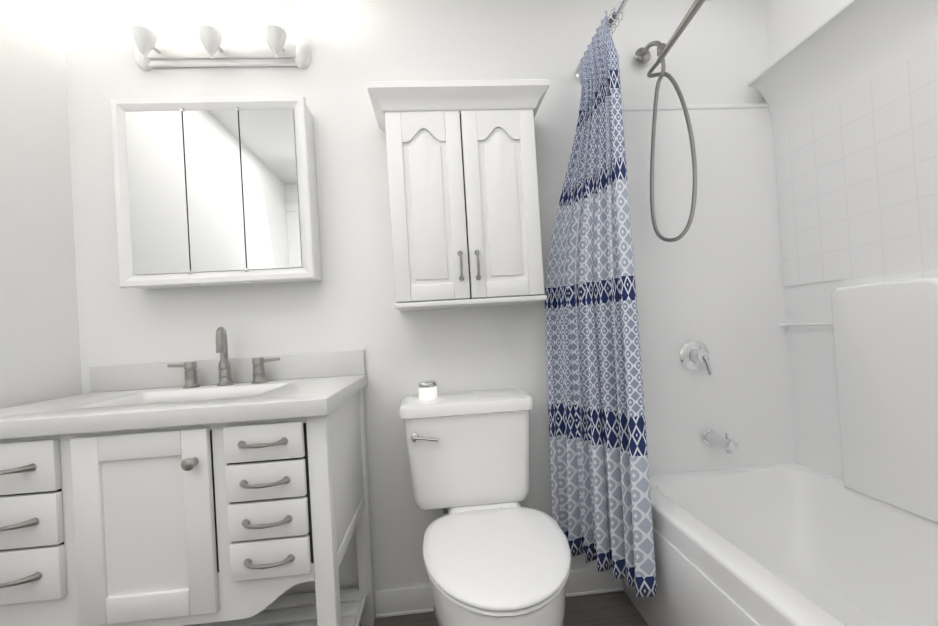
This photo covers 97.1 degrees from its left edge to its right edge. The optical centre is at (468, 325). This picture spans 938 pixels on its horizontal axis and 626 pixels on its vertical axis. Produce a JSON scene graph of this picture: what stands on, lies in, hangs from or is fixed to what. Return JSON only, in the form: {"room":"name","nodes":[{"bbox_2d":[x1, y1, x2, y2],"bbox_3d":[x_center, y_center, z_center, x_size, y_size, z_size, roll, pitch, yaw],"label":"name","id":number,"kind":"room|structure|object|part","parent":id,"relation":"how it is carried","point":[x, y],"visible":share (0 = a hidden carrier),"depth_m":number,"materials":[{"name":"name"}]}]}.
{"room":"bathroom","nodes":[
{"label":"bathroom","id":0,"kind":"room"},
{"bbox_2d":[0,0,81,408],"bbox_3d":[-1.374,-0.085,0.274,0.100,2.450,2.450,-3,-1,-4],"label":"wall","id":1,"kind":"structure","parent":0,"point":[40,360],"depth_m":1.36,"materials":[{"name":"white paint"}]},
{"bbox_2d":[62,0,769,595],"bbox_3d":[-0.066,-0.149,1.651,2.920,2.450,0.100,-3,-1,-4],"label":"wall","id":2,"kind":"structure","parent":0,"point":[718,52],"depth_m":1.58,"materials":[{"name":"white paint"}]},
{"bbox_2d":[116,0,310,70],"bbox_3d":[-0.906,-1.030,1.459,0.629,0.204,0.181,-3,-1,-4],"label":"sconce","id":3,"kind":"object","parent":2,"relation":"attached to","point":[146,18],"visible":1,"depth_m":1.45,"materials":[{"name":"white"}]},
{"bbox_2d":[110,96,321,288],"bbox_3d":[-0.880,-0.461,1.480,0.640,0.644,0.127,-3,-1,-4],"label":"upper cabinet","id":4,"kind":"object","parent":2,"relation":"attached to","point":[215,191],"visible":1,"depth_m":1.42,"materials":[{"name":"white paint"}]},
{"bbox_2d":[89,349,365,392],"bbox_3d":[-0.874,0.167,1.525,0.965,0.092,0.021,-3,-1,-4],"label":"backsplash","id":5,"kind":"structure","parent":2,"relation":"attached to","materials":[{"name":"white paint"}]},
{"bbox_2d":[367,79,548,310],"bbox_3d":[-0.019,-0.436,1.480,0.598,0.733,0.255,-3,-1,-4],"label":"upper cabinet","id":6,"kind":"object","parent":2,"relation":"attached to","point":[463,195],"visible":1,"depth_m":1.40,"materials":[{"name":"white paint"}]},
{"bbox_2d":[375,567,623,617],"bbox_3d":[-0.356,1.047,1.554,1.928,0.095,0.018,-3,-1,-4],"label":"baseboard","id":7,"kind":"structure","parent":2,"relation":"attached to","point":[417,599],"depth_m":1.55,"materials":[{"name":"white paint"}]},
{"bbox_2d":[635,0,712,241],"bbox_3d":[0.755,-0.723,1.453,0.113,0.828,0.402,-3,-1,-21],"label":"shower head","id":8,"kind":"object","parent":2,"relation":"attached to","point":[642,55],"visible":1,"depth_m":1.51},
{"bbox_2d":[360,591,647,625],"bbox_3d":[0.103,1.081,0.368,2.920,0.050,2.650,-3,-1,-4],"label":"floor","id":9,"kind":"structure","parent":0,"point":[618,608],"depth_m":1.52,"materials":[{"name":"brown wood"}]},
{"bbox_2d":[0,327,375,625],"bbox_3d":[-0.827,0.561,1.235,0.970,1.114,0.596,-3,-1,-4],"label":"bathroom vanity","id":10,"kind":"object","parent":9,"relation":"on","point":[224,490],"visible":1,"depth_m":1.00,"materials":[{"name":"white paint"}]},
{"bbox_2d":[167,327,280,388],"bbox_3d":[-0.860,0.109,1.427,0.378,0.204,0.119,-3,-1,-4],"label":"faucet","id":11,"kind":"object","parent":10,"relation":"on","point":[259,381],"depth_m":1.44,"materials":[{"name":"silver metal"}]},
{"bbox_2d":[399,380,570,625],"bbox_3d":[0.033,0.627,1.231,0.467,0.882,0.723,-3,-1,-4],"label":"toilet","id":12,"kind":"object","parent":9,"relation":"on","point":[495,553],"visible":1,"depth_m":1.29,"materials":[{"name":"white ceramic"}]},
{"bbox_3d":[-0.005,0.396,1.468,0.454,0.412,0.252,-3,-1,-4],"label":"tank","id":13,"kind":"part","parent":12,"relation":"part of","materials":[{"name":"white ceramic"}]},
{"bbox_3d":[0.074,0.606,1.123,0.400,0.038,0.501,-3,-1,-4],"label":"seat","id":14,"kind":"part","parent":12,"relation":"part of","materials":[{"name":"white plastic"}]},
{"bbox_2d":[622,0,937,625],"bbox_3d":[0.980,0.017,0.908,0.763,1.982,1.527,-3,-1,-4],"label":"bathtub","id":15,"kind":"object","parent":9,"relation":"on","point":[787,294],"visible":0.83,"depth_m":1.48,"materials":[{"name":"white plastic"}]},
{"bbox_3d":[1.274,-0.004,1.550,0.035,0.012,0.227,-3,-1,-4],"label":"rail","id":16,"kind":"part","parent":15,"relation":"part of","materials":[{"name":"white plastic"}]},
{"bbox_2d":[765,0,849,64],"bbox_3d":[1.433,-0.248,0.486,0.100,2.450,2.450,-3,-1,-4],"label":"wall","id":17,"kind":"structure","parent":0,"point":[791,24],"depth_m":1.60,"materials":[{"name":"white paint"}]},
{"bbox_3d":[1.013,-0.231,-0.323,0.860,2.450,0.900,-3,-1,-4],"label":"wall","id":18,"kind":"structure","parent":0,"visible":0},
{"bbox_2d":[575,0,627,79],"bbox_3d":[0.510,-1.012,0.878,0.059,0.059,1.548,-3,-1,-4],"label":"curtain rod","id":19,"kind":"object","parent":18,"relation":"attached to","point":[619,8],"visible":0.27,"depth_m":1.33,"materials":[{"name":"silver metal"}]},
{"bbox_2d":[545,8,656,596],"bbox_3d":[0.405,-0.094,1.440,0.272,1.850,0.368,-3,-1,-4],"label":"curtain","id":20,"kind":"object","parent":19,"relation":"hanging from","point":[600,495],"visible":0.96,"depth_m":1.42,"materials":[{"name":"fabric"}]}
]}

